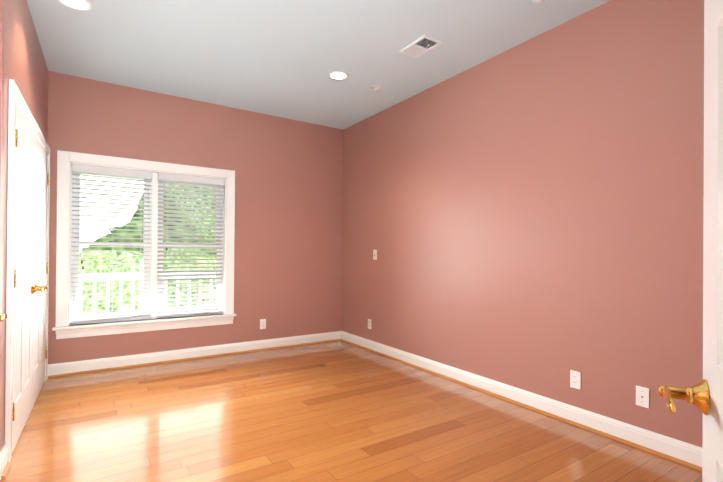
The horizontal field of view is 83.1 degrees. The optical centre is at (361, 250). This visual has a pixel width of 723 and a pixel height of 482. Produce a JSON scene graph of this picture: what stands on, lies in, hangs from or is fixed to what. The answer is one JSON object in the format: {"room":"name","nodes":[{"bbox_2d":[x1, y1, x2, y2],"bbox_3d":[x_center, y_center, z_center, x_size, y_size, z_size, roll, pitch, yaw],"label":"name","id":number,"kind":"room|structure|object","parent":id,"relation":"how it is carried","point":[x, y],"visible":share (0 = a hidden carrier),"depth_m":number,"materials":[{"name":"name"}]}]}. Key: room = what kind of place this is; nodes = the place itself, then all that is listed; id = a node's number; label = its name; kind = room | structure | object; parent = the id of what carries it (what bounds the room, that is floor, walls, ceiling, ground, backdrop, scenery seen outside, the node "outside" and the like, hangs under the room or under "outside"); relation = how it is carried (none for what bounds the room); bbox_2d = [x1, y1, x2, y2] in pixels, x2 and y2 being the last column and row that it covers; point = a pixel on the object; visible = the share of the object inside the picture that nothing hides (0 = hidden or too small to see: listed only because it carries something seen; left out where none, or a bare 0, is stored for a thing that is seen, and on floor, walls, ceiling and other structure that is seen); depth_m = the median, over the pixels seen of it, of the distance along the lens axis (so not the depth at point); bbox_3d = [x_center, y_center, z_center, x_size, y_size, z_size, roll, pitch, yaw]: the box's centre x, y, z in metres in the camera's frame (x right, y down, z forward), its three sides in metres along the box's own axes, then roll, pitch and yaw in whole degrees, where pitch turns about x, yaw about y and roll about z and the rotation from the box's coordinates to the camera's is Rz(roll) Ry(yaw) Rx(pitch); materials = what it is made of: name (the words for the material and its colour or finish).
{"room":"empty bedroom","nodes":[
{"label":"empty bedroom","id":0,"kind":"room"},
{"bbox_2d":[0,314,7,321],"bbox_3d":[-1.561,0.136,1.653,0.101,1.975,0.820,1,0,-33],"label":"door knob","id":1,"kind":"structure","parent":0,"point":[3,317],"depth_m":1.92,"materials":[{"name":"gold metal"}]},
{"bbox_2d":[0,0,47,450],"bbox_3d":[-1.596,-0.240,1.246,0.606,2.740,5.857,1,0,-33],"label":"wall","id":2,"kind":"structure","parent":0,"point":[23,65],"depth_m":2.21,"materials":[{"name":"pink paint"}]},
{"bbox_2d":[0,444,11,479],"bbox_3d":[-1.824,1.074,2.086,0.035,0.114,0.164,1,0,-33],"label":"baseboard","id":3,"kind":"structure","parent":2,"relation":"attached to","point":[5,465],"depth_m":2.08,"materials":[{"name":"white paint"}]},
{"bbox_2d":[5,79,49,461],"bbox_3d":[-2.321,0.109,2.881,0.054,2.043,1.710,1,0,-33],"label":"trim","id":4,"kind":"structure","parent":2,"relation":"attached to","point":[16,97],"depth_m":2.17,"materials":[{"name":"white paint"}]},
{"bbox_2d":[12,104,44,452],"bbox_3d":[-2.087,0.152,2.572,0.100,1.943,0.770,1,0,-33],"label":"closet door","id":5,"kind":"structure","parent":2,"relation":"in","point":[25,289],"depth_m":2.52,"materials":[{"name":"white paint"}]},
{"bbox_2d":[32,136,48,408],"bbox_3d":[-2.505,0.151,3.223,0.089,1.943,0.770,1,0,-33],"label":"closet door","id":6,"kind":"structure","parent":2,"relation":"in","point":[41,181],"depth_m":3.16,"materials":[{"name":"white paint"}]},
{"bbox_2d":[48,71,342,363],"bbox_3d":[-1.742,-0.228,4.452,4.050,2.740,0.180,1,0,-33],"label":"wall","id":7,"kind":"structure","parent":0,"point":[288,228],"depth_m":4.62,"materials":[{"name":"pink paint"}]},
{"bbox_2d":[52,150,235,338],"bbox_3d":[-2.121,-0.047,4.166,1.633,1.704,0.222,1,0,-33],"label":"double-hung window","id":8,"kind":"structure","parent":7,"relation":"in","point":[62,328],"depth_m":4.07,"materials":[{"name":"white paint"}]},
{"bbox_2d":[70,163,151,322],"bbox_3d":[-2.404,-0.067,3.943,0.660,1.467,0.064,1,0,-33],"label":"window blinds","id":9,"kind":"object","parent":8,"relation":"attached to","point":[91,169],"visible":1,"depth_m":3.92,"materials":[{"name":"white plastic"}]},
{"bbox_2d":[157,172,224,316],"bbox_3d":[-1.805,-0.060,4.336,0.660,1.467,0.064,1,0,-33],"label":"window blinds","id":10,"kind":"object","parent":8,"relation":"attached to","point":[188,179],"visible":0.94,"depth_m":4.32,"materials":[{"name":"white plastic"}]},
{"bbox_2d":[48,331,340,377],"bbox_3d":[-1.532,1.087,4.463,3.062,0.114,0.032,1,0,-33],"label":"baseboard","id":11,"kind":"structure","parent":7,"relation":"attached to","point":[87,366],"depth_m":4.24,"materials":[{"name":"white paint"}]},
{"bbox_2d":[260,319,265,328],"bbox_3d":[-1.143,0.851,4.733,0.071,0.116,0.008,1,0,-33],"label":"electrical outlet","id":12,"kind":"object","parent":7,"relation":"attached to","point":[262,323],"visible":1,"depth_m":4.73,"materials":[{"name":"white plastic"}]},
{"bbox_2d":[27,0,609,129],"bbox_3d":[-0.291,-1.657,2.083,4.450,0.120,5.730,1,0,-33],"label":"ceiling","id":13,"kind":"structure","parent":0,"point":[281,58],"depth_m":3.16,"materials":[{"name":"white paint"}]},
{"bbox_2d":[58,0,91,10],"bbox_3d":[-1.854,-1.603,2.631,0.188,0.006,0.188,1,0,-33],"label":"recessed light","id":14,"kind":"object","parent":13,"relation":"in","point":[82,5],"visible":1,"depth_m":2.66,"materials":[{"name":"white"}]},
{"bbox_2d":[328,71,348,79],"bbox_3d":[-0.210,-1.586,3.698,0.188,0.006,0.188,1,0,-33],"label":"recessed light","id":15,"kind":"object","parent":13,"relation":"in","point":[337,75],"visible":1,"depth_m":3.69,"materials":[{"name":"white"}]},
{"bbox_2d":[370,85,383,90],"bbox_3d":[0.155,-1.584,3.962,0.136,0.065,0.136,1,0,-33],"label":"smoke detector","id":16,"kind":"object","parent":13,"relation":"attached to","point":[378,87],"visible":0.96,"depth_m":3.94,"materials":[{"name":"white plastic"}]},
{"bbox_2d":[400,35,442,57],"bbox_3d":[0.459,-1.578,3.163,0.185,0.016,0.295,1,0,-33],"label":"ceiling vent","id":17,"kind":"object","parent":13,"relation":"in","point":[421,46],"visible":1,"depth_m":3.15,"materials":[{"name":"white metal"}]},
{"bbox_2d":[532,0,547,2],"bbox_3d":[1.126,-1.583,2.530,0.136,0.065,0.136,1,0,-33],"label":"ceiling light","id":18,"kind":"object","parent":13,"relation":"attached to","point":[538,1],"visible":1,"depth_m":2.57,"materials":[{"name":"white"}]},
{"bbox_2d":[0,340,701,481],"bbox_3d":[-0.313,1.203,2.071,4.450,0.120,5.730,1,0,-33],"label":"floor","id":19,"kind":"structure","parent":0,"point":[337,411],"depth_m":2.59,"materials":[{"name":"brown wood"}]},
{"bbox_2d":[342,0,703,446],"bbox_3d":[1.307,-0.210,3.134,0.200,2.740,5.730,1,0,-33],"label":"wall","id":20,"kind":"structure","parent":0,"point":[527,215],"depth_m":2.87,"materials":[{"name":"pink paint"}]},
{"bbox_2d":[368,319,370,328],"bbox_3d":[0.094,0.858,4.773,0.008,0.116,0.071,1,0,-33],"label":"electrical outlet","id":21,"kind":"object","parent":20,"relation":"attached to","point":[369,323],"visible":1,"depth_m":4.77,"materials":[{"name":"white plastic"}]},
{"bbox_2d":[373,250,376,259],"bbox_3d":[0.150,0.045,4.690,0.019,0.116,0.071,1,0,-33],"label":"light switch","id":22,"kind":"object","parent":20,"relation":"attached to","point":[374,254],"visible":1,"depth_m":4.68,"materials":[{"name":"white plastic"}]},
{"bbox_2d":[341,331,701,471],"bbox_3d":[1.029,1.102,3.324,0.032,0.114,4.748,1,0,-33],"label":"baseboard","id":23,"kind":"structure","parent":20,"relation":"attached to","point":[677,451],"depth_m":2.82,"materials":[{"name":"white paint"}]},
{"bbox_2d":[570,370,580,389],"bbox_3d":[1.433,0.864,2.734,0.008,0.116,0.071,1,0,-33],"label":"electrical outlet","id":24,"kind":"object","parent":20,"relation":"attached to","point":[575,379],"visible":1,"depth_m":2.73,"materials":[{"name":"white plastic"}]},
{"bbox_2d":[636,385,648,407],"bbox_3d":[1.653,0.859,2.400,0.007,0.116,0.071,1,0,-33],"label":"outlet","id":25,"kind":"object","parent":20,"relation":"attached to","point":[642,396],"visible":1,"depth_m":2.40,"materials":[{"name":"white plastic"}]},
{"bbox_3d":[1.525,-0.219,0.717,2.490,2.740,0.150,1,0,-33],"label":"wall","id":26,"kind":"structure","parent":0,"visible":0},
{"bbox_2d":[658,0,722,481],"bbox_3d":[0.475,0.147,0.475,0.751,1.975,0.451,1,0,-33],"label":"entry door","id":27,"kind":"structure","parent":26,"relation":"in","point":[705,395],"depth_m":0.75,"materials":[{"name":"white paint"}]},
{"label":"outside","id":28,"kind":"structure","parent":0,"visible":0},
{"bbox_2d":[79,250,117,293],"bbox_3d":[-8.188,2.540,10.301,5.210,5.155,3.572,1,0,-33],"label":"tree","id":29,"kind":"object","parent":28,"point":[108,262],"depth_m":10.72,"materials":[{"name":"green plant"}]},
{"bbox_2d":[83,280,138,313],"bbox_3d":[-4.846,2.302,8.182,3.107,3.629,2.411,1,0,-33],"label":"tree","id":30,"kind":"object","parent":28,"point":[127,290],"depth_m":7.76,"materials":[{"name":"green plant"}]},
{"bbox_2d":[79,174,215,257],"bbox_3d":[-6.399,-1.849,14.983,38.000,22.000,0.001,1,0,-33],"label":"sky","id":31,"kind":"structure","parent":28,"point":[112,214],"depth_m":13.76,"materials":[{"name":"white"}]},
{"bbox_2d":[106,246,213,271],"bbox_3d":[-5.428,2.446,11.463,4.070,5.394,3.464,1,0,-33],"label":"tree","id":32,"kind":"object","parent":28,"point":[123,265],"depth_m":10.66,"materials":[{"name":"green plant"}]},
{"bbox_2d":[163,257,215,306],"bbox_3d":[-2.485,1.665,8.854,3.596,3.285,2.934,1,0,-33],"label":"tree","id":33,"kind":"object","parent":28,"point":[193,300],"depth_m":7.84,"materials":[{"name":"green plant"}]},
{"bbox_2d":[164,184,215,227],"bbox_3d":[-2.459,-0.156,10.788,5.159,10.640,4.421,1,0,-33],"label":"tree","id":34,"kind":"object","parent":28,"point":[195,203],"depth_m":8.85,"materials":[{"name":"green plant"}]},
{"bbox_2d":[186,217,214,242],"bbox_3d":[-2.028,-0.297,12.616,6.262,10.944,5.618,1,0,-33],"label":"tree","id":35,"kind":"object","parent":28,"point":[204,230],"depth_m":11.74,"materials":[{"name":"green plant"}]},
{"bbox_3d":[-2.244,1.245,4.964,7.000,0.050,1.155,1,0,-33],"label":"deck boards","id":36,"kind":"object","parent":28,"visible":0},
{"bbox_2d":[79,260,215,313],"bbox_3d":[-2.783,0.660,5.157,4.310,1.115,0.110,1,0,-33],"label":"deck railing","id":37,"kind":"object","parent":36,"relation":"on","point":[109,277],"depth_m":5.08,"materials":[{"name":"white paint"}]}
]}

